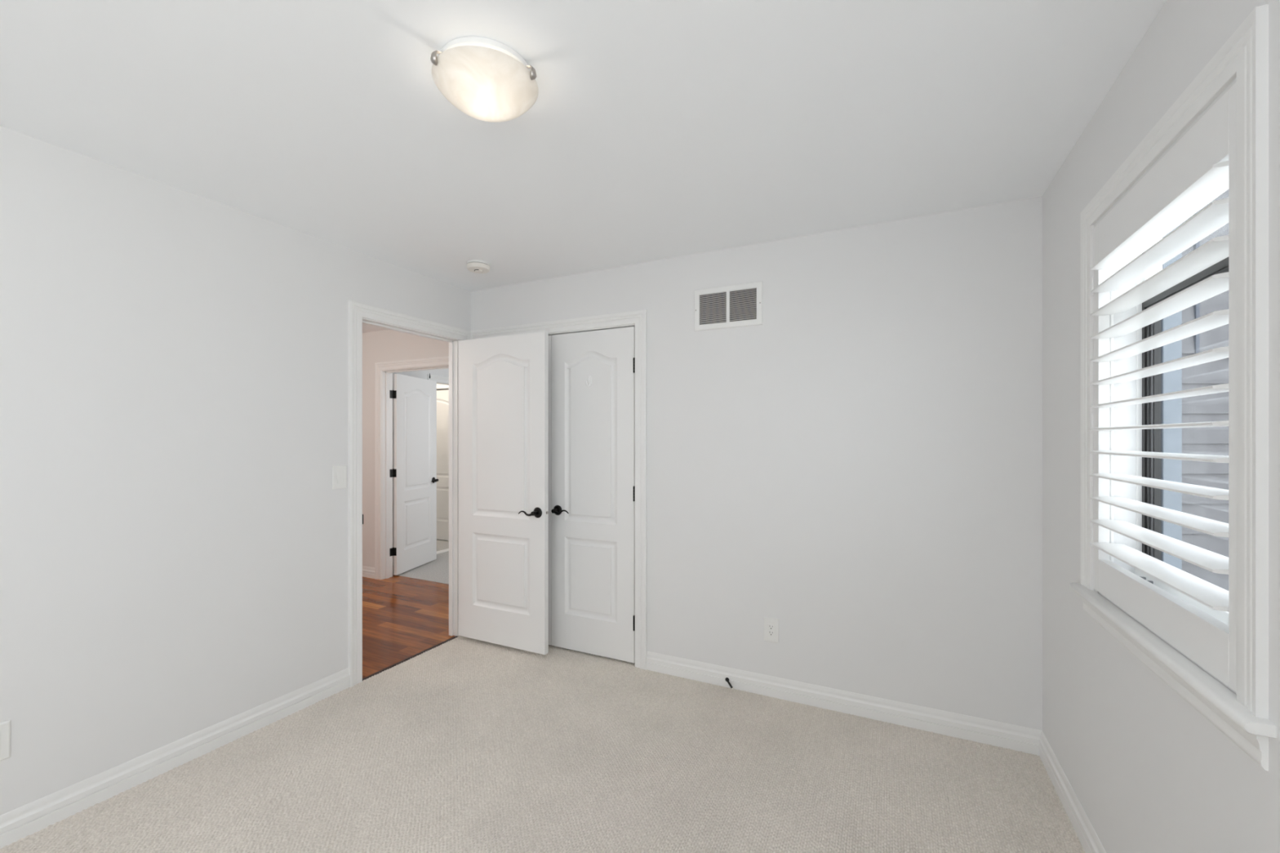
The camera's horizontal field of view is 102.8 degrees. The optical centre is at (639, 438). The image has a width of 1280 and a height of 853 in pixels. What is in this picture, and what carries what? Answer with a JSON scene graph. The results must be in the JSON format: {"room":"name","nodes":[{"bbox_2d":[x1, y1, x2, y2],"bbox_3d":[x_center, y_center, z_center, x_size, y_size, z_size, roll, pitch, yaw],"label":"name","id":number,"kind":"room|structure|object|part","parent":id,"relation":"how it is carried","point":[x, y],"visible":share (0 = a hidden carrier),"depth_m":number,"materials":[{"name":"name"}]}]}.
{"room":"empty bedroom","nodes":[
{"label":"empty bedroom","id":0,"kind":"room"},
{"bbox_2d":[0,125,471,815],"bbox_3d":[-2.097,0.190,1.962,0.075,2.500,5.093,0,0,26],"label":"wall","id":1,"kind":"structure","parent":0,"point":[174,362],"depth_m":2.10,"materials":[{"name":"white paint"}]},
{"bbox_2d":[0,720,10,761],"bbox_3d":[-2.171,1.028,1.713,0.008,0.128,0.080,0,0,26],"label":"wall outlet","id":2,"kind":"object","parent":1,"relation":"attached to","point":[5,727],"visible":1,"depth_m":1.74,"materials":[{"name":"white plastic"}]},
{"bbox_2d":[0,667,350,848],"bbox_3d":[-2.395,1.331,1.248,0.013,0.107,3.550,0,0,26],"label":"baseboard","id":3,"kind":"structure","parent":1,"relation":"attached to","point":[33,817],"depth_m":2.08,"materials":[{"name":"white paint"}]},
{"bbox_2d":[332,465,346,489],"bbox_3d":[-1.642,0.212,2.797,0.012,0.126,0.082,0,0,26],"label":"light switch","id":4,"kind":"object","parent":1,"relation":"attached to","point":[339,473],"visible":1,"depth_m":2.79,"materials":[{"name":"white plastic"}]},
{"bbox_2d":[457,331,548,654],"bbox_3d":[-0.919,0.341,3.377,0.756,2.030,0.151,0,0,26],"label":"door","id":5,"kind":"structure","parent":1,"relation":"in","point":[503,380],"depth_m":3.34,"materials":[{"name":"white paint"}]},
{"bbox_3d":[-0.706,0.469,3.216,0.132,0.033,0.048,0,0,26],"label":"lever","id":6,"kind":"part","parent":5,"relation":"part of","materials":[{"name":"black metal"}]},
{"bbox_2d":[362,329,448,567],"bbox_3d":[-1.121,0.190,4.387,7.345,2.500,0.122,0,0,26],"label":"wall","id":7,"kind":"structure","parent":0,"point":[385,345],"depth_m":5.06,"materials":[{"name":"white paint"}]},
{"bbox_2d":[362,565,374,578],"bbox_3d":[-3.525,1.331,5.481,2.064,0.107,0.013,0,0,26],"label":"baseboard","id":8,"kind":"structure","parent":7,"relation":"attached to","point":[369,572],"depth_m":5.07,"materials":[{"name":"white paint"}]},
{"bbox_2d":[374,355,448,579],"bbox_3d":[-2.048,0.320,4.830,1.178,2.128,0.144,0,0,26],"label":"door frame","id":9,"kind":"structure","parent":7,"relation":"attached to","point":[386,375],"depth_m":5.02,"materials":[{"name":"white paint"}]},
{"bbox_2d":[392,373,438,575],"bbox_3d":[-2.391,0.359,5.455,0.151,2.018,0.710,0,0,10],"label":"door","id":10,"kind":"structure","parent":7,"relation":"in","point":[415,398],"depth_m":5.40,"materials":[{"name":"white paint"}]},
{"bbox_2d":[392,368,448,565],"bbox_3d":[-2.259,0.190,6.557,0.100,2.500,2.785,0,0,26],"label":"wall","id":11,"kind":"structure","parent":0,"point":[442,372],"depth_m":5.86,"materials":[{"name":"white paint"}]},
{"bbox_2d":[427,373,448,383],"bbox_3d":[-2.303,0.315,6.331,0.018,2.138,0.798,0,0,26],"label":"door frame","id":12,"kind":"structure","parent":11,"relation":"attached to","point":[435,378],"depth_m":6.11,"materials":[{"name":"white paint"}]},
{"bbox_2d":[0,539,1085,852],"bbox_3d":[-1.604,1.410,3.394,7.345,0.060,8.100,0,0,26],"label":"floor","id":13,"kind":"structure","parent":0,"point":[464,744],"depth_m":2.10,"materials":[{"name":"carpet"}]},
{"bbox_2d":[362,635,457,680],"bbox_3d":[-1.434,1.382,3.243,0.016,0.008,0.721,0,0,26],"label":"floor strip","id":14,"kind":"object","parent":13,"relation":"on","point":[451,638],"visible":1,"depth_m":3.19,"materials":[{"name":"brown wood"}]},
{"bbox_2d":[436,548,448,554],"bbox_3d":[-2.357,1.378,6.357,0.100,0.008,0.630,0,0,26],"label":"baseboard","id":15,"kind":"structure","parent":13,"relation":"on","point":[446,549],"depth_m":6.22,"materials":[{"name":"white paint"}]},
{"bbox_2d":[0,0,1166,333],"bbox_3d":[-1.676,-1.110,3.418,7.495,0.100,8.320,0,0,26],"label":"ceiling","id":16,"kind":"structure","parent":0,"point":[654,130],"depth_m":1.67,"materials":[{"name":"white paint"}]},
{"bbox_2d":[466,259,489,273],"bbox_3d":[-0.978,-1.035,3.091,0.134,0.048,0.134,0,0,26],"label":"smoke detector","id":17,"kind":"object","parent":16,"relation":"attached to","point":[477,266],"visible":1,"depth_m":3.05,"materials":[{"name":"white plastic"}]},
{"bbox_3d":[-0.978,-1.054,3.091,0.134,0.012,0.134,0,0,26],"label":"mounting plate","id":18,"kind":"part","parent":17,"relation":"part of","materials":[{"name":"white plastic"}]},
{"bbox_2d":[430,35,538,122],"bbox_3d":[-0.439,-1.002,1.470,0.304,0.115,0.296,0,0,26],"label":"ceiling light","id":19,"kind":"object","parent":16,"relation":"attached to","point":[486,79],"visible":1,"depth_m":1.40,"materials":[{"name":"white glass"}]},
{"bbox_3d":[-0.443,-1.049,1.473,0.262,0.020,0.262,0,0,26],"label":"plate","id":20,"kind":"part","parent":19,"relation":"part of","materials":[{"name":"white glass"}]},
{"bbox_2d":[471,195,1042,730],"bbox_3d":[0.358,0.190,2.977,3.451,2.500,0.110,0,0,26],"label":"wall","id":21,"kind":"structure","parent":0,"point":[857,468],"depth_m":2.57,"materials":[{"name":"white paint"}]},
{"bbox_2d":[348,300,647,687],"bbox_3d":[-0.801,0.305,3.023,1.477,2.158,1.040,0,0,26],"label":"door frame","id":22,"kind":"structure","parent":21,"relation":"attached to","point":[357,311],"depth_m":3.07,"materials":[{"name":"white paint"}]},
{"bbox_2d":[548,335,551,644],"bbox_3d":[-0.861,0.342,3.524,0.621,2.050,0.045,0,0,26],"label":"door","id":23,"kind":"structure","parent":21,"relation":"in","point":[549,336],"depth_m":3.38,"materials":[{"name":"white paint"}]},
{"bbox_2d":[551,326,635,662],"bbox_3d":[-0.311,0.342,3.230,0.617,2.050,0.093,0,0,26],"label":"door","id":24,"kind":"structure","parent":21,"relation":"in","point":[593,510],"depth_m":3.23,"materials":[{"name":"white paint"}]},
{"bbox_3d":[-0.508,0.472,3.301,0.132,0.033,0.048,0,0,26],"label":"lever","id":25,"kind":"part","parent":24,"relation":"part of","materials":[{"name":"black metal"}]},
{"bbox_2d":[585,375,591,386],"bbox_3d":[-0.326,-0.364,3.235,0.030,0.075,0.031,0,0,26],"label":"hook","id":26,"kind":"object","parent":24,"relation":"attached to","point":[589,380],"visible":1,"depth_m":3.24,"materials":[{"name":"white plastic"}]},
{"bbox_3d":[-0.319,-0.365,3.245,0.026,0.072,0.006,0,0,26],"label":"plate","id":27,"kind":"part","parent":26,"relation":"part of","materials":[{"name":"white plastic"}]},
{"bbox_2d":[693,280,762,331],"bbox_3d":[0.486,-0.735,2.847,0.391,0.236,0.010,0,0,26],"label":"air vent","id":28,"kind":"object","parent":21,"relation":"in","point":[737,305],"visible":1,"depth_m":2.84,"materials":[{"name":"white metal"}]},
{"bbox_2d":[724,677,733,690],"bbox_3d":[0.495,1.353,2.817,0.018,0.048,0.068,0,0,-30],"label":"door stop","id":29,"kind":"object","parent":21,"relation":"attached to","point":[726,679],"visible":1,"depth_m":2.82,"materials":[{"name":"black metal"}]},
{"bbox_2d":[764,617,778,643],"bbox_3d":[0.705,1.028,2.742,0.080,0.128,0.008,0,0,26],"label":"wall outlet","id":30,"kind":"object","parent":21,"relation":"attached to","point":[771,624],"visible":1,"depth_m":2.74,"materials":[{"name":"white plastic"}]},
{"bbox_2d":[645,651,1041,755],"bbox_3d":[0.895,1.331,2.647,1.914,0.107,0.013,0,0,26],"label":"baseboard","id":31,"kind":"structure","parent":21,"relation":"attached to","point":[1016,738],"depth_m":2.55,"materials":[{"name":"white paint"}]},
{"bbox_2d":[1042,0,1279,852],"bbox_3d":[0.842,0.335,0.190,0.141,2.790,4.478,0,0,26],"label":"wall","id":32,"kind":"structure","parent":0,"point":[1148,771],"depth_m":1.42,"materials":[{"name":"white paint"}]},
{"bbox_2d":[1039,730,1106,852],"bbox_3d":[0.773,1.331,0.223,0.013,0.107,4.478,0,0,26],"label":"baseboard","id":33,"kind":"structure","parent":32,"relation":"attached to","point":[1087,836],"depth_m":1.86,"materials":[{"name":"white paint"}]},
{"bbox_2d":[1069,582,1276,738],"bbox_3d":[1.295,0.508,1.328,0.042,0.025,0.967,0,0,26],"label":"window sill","id":34,"kind":"structure","parent":32,"relation":"attached to","point":[1224,700],"depth_m":1.11,"materials":[{"name":"white paint"}]},
{"bbox_2d":[1080,3,1268,771],"bbox_3d":[1.370,-0.090,1.291,0.158,1.358,0.924,0,0,26],"label":"window","id":35,"kind":"structure","parent":32,"relation":"in","point":[1148,413],"depth_m":0.97,"materials":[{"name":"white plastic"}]},
{"bbox_2d":[1089,81,1236,692],"bbox_3d":[1.330,-0.099,1.312,0.085,1.174,0.778,0,0,26],"label":"plantation shutter","id":36,"kind":"object","parent":35,"relation":"attached to","point":[1201,166],"visible":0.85,"depth_m":1.22,"materials":[{"name":"white paint"}]},
{"bbox_3d":[1.320,-0.623,1.308,0.028,0.126,0.692,0,0,26],"label":"rail","id":37,"kind":"part","parent":36,"relation":"part of","materials":[{"name":"white paint"}]},
{"bbox_3d":[1.320,0.436,1.308,0.028,0.104,0.692,0,0,26],"label":"rail","id":38,"kind":"part","parent":36,"relation":"part of","materials":[{"name":"white paint"}]},
{"bbox_3d":[1.415,0.002,1.250,0.040,0.843,0.728,0,0,26],"label":"sash","id":39,"kind":"part","parent":35,"relation":"part of","materials":[{"name":"black"}]},
{"bbox_3d":[-2.975,0.190,7.086,1.650,2.500,0.100,0,0,26],"label":"wall","id":40,"kind":"structure","parent":0,"visible":0},
{"bbox_2d":[436,389,448,540],"bbox_3d":[-2.762,0.357,6.974,1.010,2.026,0.035,0,0,26],"label":"door","id":41,"kind":"structure","parent":40,"relation":"in","point":[442,396],"depth_m":6.91,"materials":[{"name":"white paint"}]},
{"bbox_2d":[436,383,448,388],"bbox_3d":[-2.823,0.315,6.946,1.114,2.138,0.018,0,0,26],"label":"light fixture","id":42,"kind":"structure","parent":40,"relation":"attached to","point":[438,385],"depth_m":6.87,"materials":[{"name":"white paint"}]},
{"label":"outside","id":43,"kind":"structure","parent":0,"visible":0},
{"bbox_3d":[7.942,1.780,-0.528,13.255,0.100,22.000,0,0,26],"label":"ground","id":44,"kind":"structure","parent":43,"visible":0},
{"bbox_2d":[1161,189,1228,591],"bbox_3d":[5.737,-1.045,4.575,5.600,5.550,3.650,0,0,0],"label":"house","id":45,"kind":"structure","parent":44,"relation":"on","point":[1214,441],"depth_m":3.08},
{"bbox_3d":[3.861,-1.117,3.079,0.988,1.210,0.005,0,0,0],"label":"pane","id":46,"kind":"part","parent":45,"relation":"part of","materials":[{"name":"clear glass"}]}
]}

